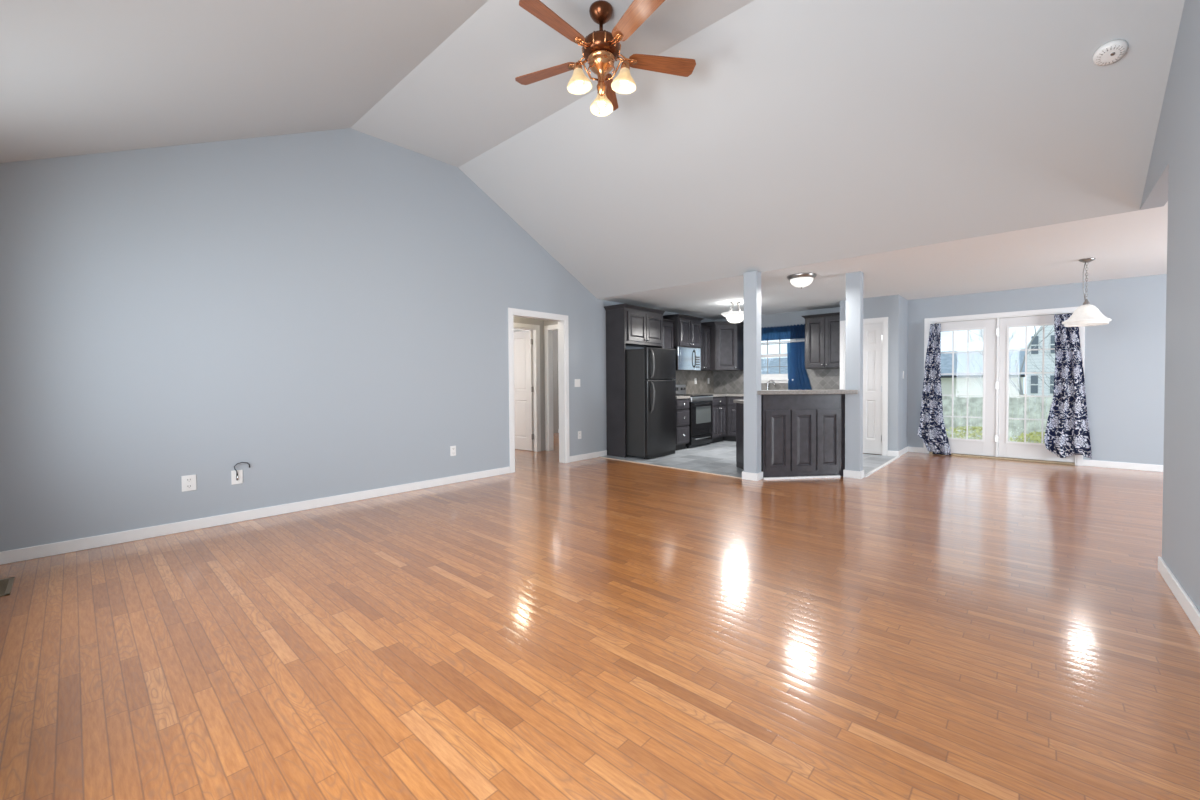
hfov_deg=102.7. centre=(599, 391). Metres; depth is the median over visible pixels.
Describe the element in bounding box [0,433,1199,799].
floor
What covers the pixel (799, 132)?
ceiling
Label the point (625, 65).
socket
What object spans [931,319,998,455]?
door
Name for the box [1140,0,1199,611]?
wall
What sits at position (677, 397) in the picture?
countertop
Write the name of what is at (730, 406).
base cabinet
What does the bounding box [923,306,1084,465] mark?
trim
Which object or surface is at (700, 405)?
stove
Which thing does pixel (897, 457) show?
trim
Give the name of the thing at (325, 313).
wall
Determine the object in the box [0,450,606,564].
baseboard
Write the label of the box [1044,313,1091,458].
curtain
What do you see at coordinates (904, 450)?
baseboard
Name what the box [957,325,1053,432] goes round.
bare tree
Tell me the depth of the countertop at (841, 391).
5.61 m
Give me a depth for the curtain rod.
8.99 m
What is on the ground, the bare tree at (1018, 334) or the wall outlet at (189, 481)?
the bare tree at (1018, 334)
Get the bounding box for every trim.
[508,308,569,472]
[513,322,540,451]
[544,324,557,450]
[601,457,741,478]
[763,475,839,479]
[840,317,887,455]
[864,456,899,476]
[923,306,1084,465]
[929,452,1074,464]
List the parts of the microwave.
door, control panel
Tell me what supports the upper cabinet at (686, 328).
attached to the wall at (325, 313)
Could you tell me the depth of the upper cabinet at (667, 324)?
8.24 m
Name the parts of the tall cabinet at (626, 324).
panel, crown moulding, door, frame, door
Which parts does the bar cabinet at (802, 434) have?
panel, door, door, door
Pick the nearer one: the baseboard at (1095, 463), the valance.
the baseboard at (1095, 463)
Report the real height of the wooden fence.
1.600 m
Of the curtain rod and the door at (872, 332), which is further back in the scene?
the curtain rod
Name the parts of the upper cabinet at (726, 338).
crown moulding, door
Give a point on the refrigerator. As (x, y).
(650, 372)
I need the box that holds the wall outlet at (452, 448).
[450,446,455,455]
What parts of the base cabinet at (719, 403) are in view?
door, drawer, door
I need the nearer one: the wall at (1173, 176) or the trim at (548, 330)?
the wall at (1173, 176)
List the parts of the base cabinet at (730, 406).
door, drawer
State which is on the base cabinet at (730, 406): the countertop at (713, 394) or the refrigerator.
the countertop at (713, 394)
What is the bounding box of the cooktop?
[676,394,712,396]
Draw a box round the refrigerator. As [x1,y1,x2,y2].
[625,347,675,458]
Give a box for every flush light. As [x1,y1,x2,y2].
[721,301,743,323]
[787,273,816,288]
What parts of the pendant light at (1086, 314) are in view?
cord, chain, lamp shade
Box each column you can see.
[742,271,762,480]
[843,271,863,478]
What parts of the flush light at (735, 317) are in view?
lamp shade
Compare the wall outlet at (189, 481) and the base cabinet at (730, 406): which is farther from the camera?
the base cabinet at (730, 406)
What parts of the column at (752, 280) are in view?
trim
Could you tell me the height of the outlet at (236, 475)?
0.186 m
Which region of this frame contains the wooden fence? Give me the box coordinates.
[942,394,1051,438]
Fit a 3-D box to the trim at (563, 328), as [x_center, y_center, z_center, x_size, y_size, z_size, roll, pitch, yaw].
[-0.854,-0.021,6.587,0.137,2.122,1.059,1,2,42]
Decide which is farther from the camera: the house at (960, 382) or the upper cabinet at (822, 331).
the house at (960, 382)
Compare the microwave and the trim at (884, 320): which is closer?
the trim at (884, 320)
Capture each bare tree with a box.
[941,334,1018,390]
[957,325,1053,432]
[976,327,1023,349]
[1024,338,1054,390]
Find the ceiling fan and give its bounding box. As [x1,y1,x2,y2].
[515,0,695,116]
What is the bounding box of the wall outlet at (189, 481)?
[181,474,195,491]
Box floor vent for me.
[0,577,14,596]
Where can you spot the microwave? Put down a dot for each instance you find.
(687, 358)
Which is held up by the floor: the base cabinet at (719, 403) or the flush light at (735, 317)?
the base cabinet at (719, 403)
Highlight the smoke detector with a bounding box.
[1093,39,1127,65]
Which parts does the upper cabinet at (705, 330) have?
door, door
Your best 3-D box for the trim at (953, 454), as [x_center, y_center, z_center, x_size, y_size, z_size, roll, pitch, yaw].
[5.835,0.969,7.056,1.627,0.028,0.190,1,2,42]
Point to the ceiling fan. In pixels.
(601, 48)
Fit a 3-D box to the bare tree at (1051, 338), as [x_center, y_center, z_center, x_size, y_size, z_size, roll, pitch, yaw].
[16.206,-0.191,17.370,1.395,3.779,2.080,1,2,42]
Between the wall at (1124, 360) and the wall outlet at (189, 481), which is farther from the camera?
the wall at (1124, 360)
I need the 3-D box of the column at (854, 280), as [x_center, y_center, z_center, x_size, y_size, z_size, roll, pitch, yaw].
[3.043,-0.190,5.744,0.193,2.440,0.152,1,2,42]
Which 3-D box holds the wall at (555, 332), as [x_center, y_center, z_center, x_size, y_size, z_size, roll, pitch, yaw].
[-1.675,-0.204,8.068,3.072,2.440,5.500,1,2,42]
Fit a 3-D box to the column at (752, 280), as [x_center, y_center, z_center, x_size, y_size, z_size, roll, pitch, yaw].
[1.805,-0.180,5.679,0.190,2.440,0.166,1,2,42]
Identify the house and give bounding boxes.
[761,348,1024,406]
[1027,325,1054,411]
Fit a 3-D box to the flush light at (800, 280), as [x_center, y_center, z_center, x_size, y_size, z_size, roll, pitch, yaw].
[2.454,-1.329,5.841,0.336,0.158,0.336,1,2,42]
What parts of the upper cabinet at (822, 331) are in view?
door, crown moulding, door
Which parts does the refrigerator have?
handle, handle, fridge door, freezer door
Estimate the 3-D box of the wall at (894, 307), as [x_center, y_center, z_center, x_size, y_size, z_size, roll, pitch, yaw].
[4.417,-0.242,7.750,0.820,2.440,0.700,1,2,42]
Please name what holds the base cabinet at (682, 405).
on the floor
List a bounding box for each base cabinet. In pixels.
[676,398,688,449]
[708,396,725,443]
[723,396,743,441]
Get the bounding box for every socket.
[573,62,582,70]
[620,61,629,69]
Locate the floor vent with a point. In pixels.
(6, 584)
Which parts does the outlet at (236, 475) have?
plate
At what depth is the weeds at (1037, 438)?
16.18 m
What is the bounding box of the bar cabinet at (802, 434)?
[736,394,844,477]
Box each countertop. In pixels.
[676,396,689,398]
[704,393,743,396]
[733,400,743,403]
[757,389,857,394]
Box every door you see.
[514,330,533,450]
[845,323,882,453]
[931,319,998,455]
[998,315,1074,461]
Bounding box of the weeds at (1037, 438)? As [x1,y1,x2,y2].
[1010,431,1044,442]
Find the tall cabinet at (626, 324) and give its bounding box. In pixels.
[604,303,664,457]
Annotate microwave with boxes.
[673,346,700,370]
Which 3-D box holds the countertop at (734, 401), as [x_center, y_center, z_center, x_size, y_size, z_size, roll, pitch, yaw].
[2.388,0.135,6.220,1.088,0.040,0.710,-1,1,-7]
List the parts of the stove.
storage drawer, oven door, control panel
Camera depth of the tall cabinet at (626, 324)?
7.45 m
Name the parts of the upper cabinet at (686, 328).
crown moulding, door, door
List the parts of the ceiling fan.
blade, blade, bulb, lamp shade, light arm, lamp shade, bulb, blade, light arm, lamp shade, bulb, blade, blade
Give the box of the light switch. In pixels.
[575,379,579,386]
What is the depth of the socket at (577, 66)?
3.13 m
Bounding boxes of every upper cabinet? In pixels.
[663,314,703,347]
[663,319,674,348]
[700,325,711,370]
[701,321,743,370]
[802,312,839,368]
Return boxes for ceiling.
[0,0,1184,319]
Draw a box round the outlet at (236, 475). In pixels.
[231,462,249,484]
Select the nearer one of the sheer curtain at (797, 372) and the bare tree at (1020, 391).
the sheer curtain at (797, 372)
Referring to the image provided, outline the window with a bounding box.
[761,339,795,382]
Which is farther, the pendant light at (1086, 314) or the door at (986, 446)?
the door at (986, 446)
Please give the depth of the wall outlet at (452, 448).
5.57 m
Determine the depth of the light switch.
7.08 m
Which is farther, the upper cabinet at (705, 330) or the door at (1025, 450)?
the upper cabinet at (705, 330)
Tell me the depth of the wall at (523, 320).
8.14 m
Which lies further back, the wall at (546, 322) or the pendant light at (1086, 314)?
the wall at (546, 322)
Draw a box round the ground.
[947,394,1046,442]
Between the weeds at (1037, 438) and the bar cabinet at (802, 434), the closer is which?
the bar cabinet at (802, 434)
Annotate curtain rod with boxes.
[761,340,804,343]
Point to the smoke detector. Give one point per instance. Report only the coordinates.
(1110, 52)
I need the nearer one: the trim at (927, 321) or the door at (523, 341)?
the trim at (927, 321)
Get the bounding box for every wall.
[0,128,713,551]
[513,316,544,450]
[514,329,558,432]
[544,320,557,449]
[713,274,1166,464]
[840,295,907,450]
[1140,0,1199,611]
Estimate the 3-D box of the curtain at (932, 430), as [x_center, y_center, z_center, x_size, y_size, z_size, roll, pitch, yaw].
[5.166,-0.036,7.412,0.431,2.008,0.055,1,2,45]
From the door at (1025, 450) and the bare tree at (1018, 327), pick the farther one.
the bare tree at (1018, 327)
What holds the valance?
hanging from the curtain rod
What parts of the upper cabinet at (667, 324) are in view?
crown moulding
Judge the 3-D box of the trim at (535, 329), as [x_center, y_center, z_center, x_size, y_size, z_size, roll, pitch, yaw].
[-1.361,-0.042,7.794,0.127,2.122,0.914,1,2,42]
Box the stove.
[676,385,712,447]
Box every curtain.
[787,342,811,389]
[917,323,950,454]
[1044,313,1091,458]
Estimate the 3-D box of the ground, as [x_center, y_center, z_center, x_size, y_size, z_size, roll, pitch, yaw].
[33.406,1.268,36.820,120.000,0.200,80.640,1,2,42]
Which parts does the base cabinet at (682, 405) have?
drawer, drawer, drawer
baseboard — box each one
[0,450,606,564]
[888,447,907,456]
[907,446,1162,471]
[1158,557,1199,634]
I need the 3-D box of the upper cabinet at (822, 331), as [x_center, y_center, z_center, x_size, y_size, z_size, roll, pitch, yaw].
[3.951,-0.869,8.380,0.723,0.935,0.366,1,2,42]
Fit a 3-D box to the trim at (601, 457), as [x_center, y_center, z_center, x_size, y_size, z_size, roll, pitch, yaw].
[0.848,1.025,6.574,2.416,0.008,0.020,1,2,45]
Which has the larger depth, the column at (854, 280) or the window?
the window
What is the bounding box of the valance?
[761,324,804,340]
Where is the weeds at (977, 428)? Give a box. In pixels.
[946,426,981,438]
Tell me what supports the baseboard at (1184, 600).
attached to the wall at (1173, 176)
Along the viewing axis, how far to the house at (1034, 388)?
30.90 m
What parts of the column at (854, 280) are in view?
trim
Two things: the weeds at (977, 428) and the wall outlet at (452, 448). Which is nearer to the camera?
the wall outlet at (452, 448)
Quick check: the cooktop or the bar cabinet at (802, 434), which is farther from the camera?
the cooktop
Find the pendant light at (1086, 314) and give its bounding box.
[1062,258,1111,326]
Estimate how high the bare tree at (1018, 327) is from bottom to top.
8.367 m
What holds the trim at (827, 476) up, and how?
on the floor
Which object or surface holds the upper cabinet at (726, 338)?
attached to the wall at (1124, 360)
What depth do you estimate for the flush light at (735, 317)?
7.69 m

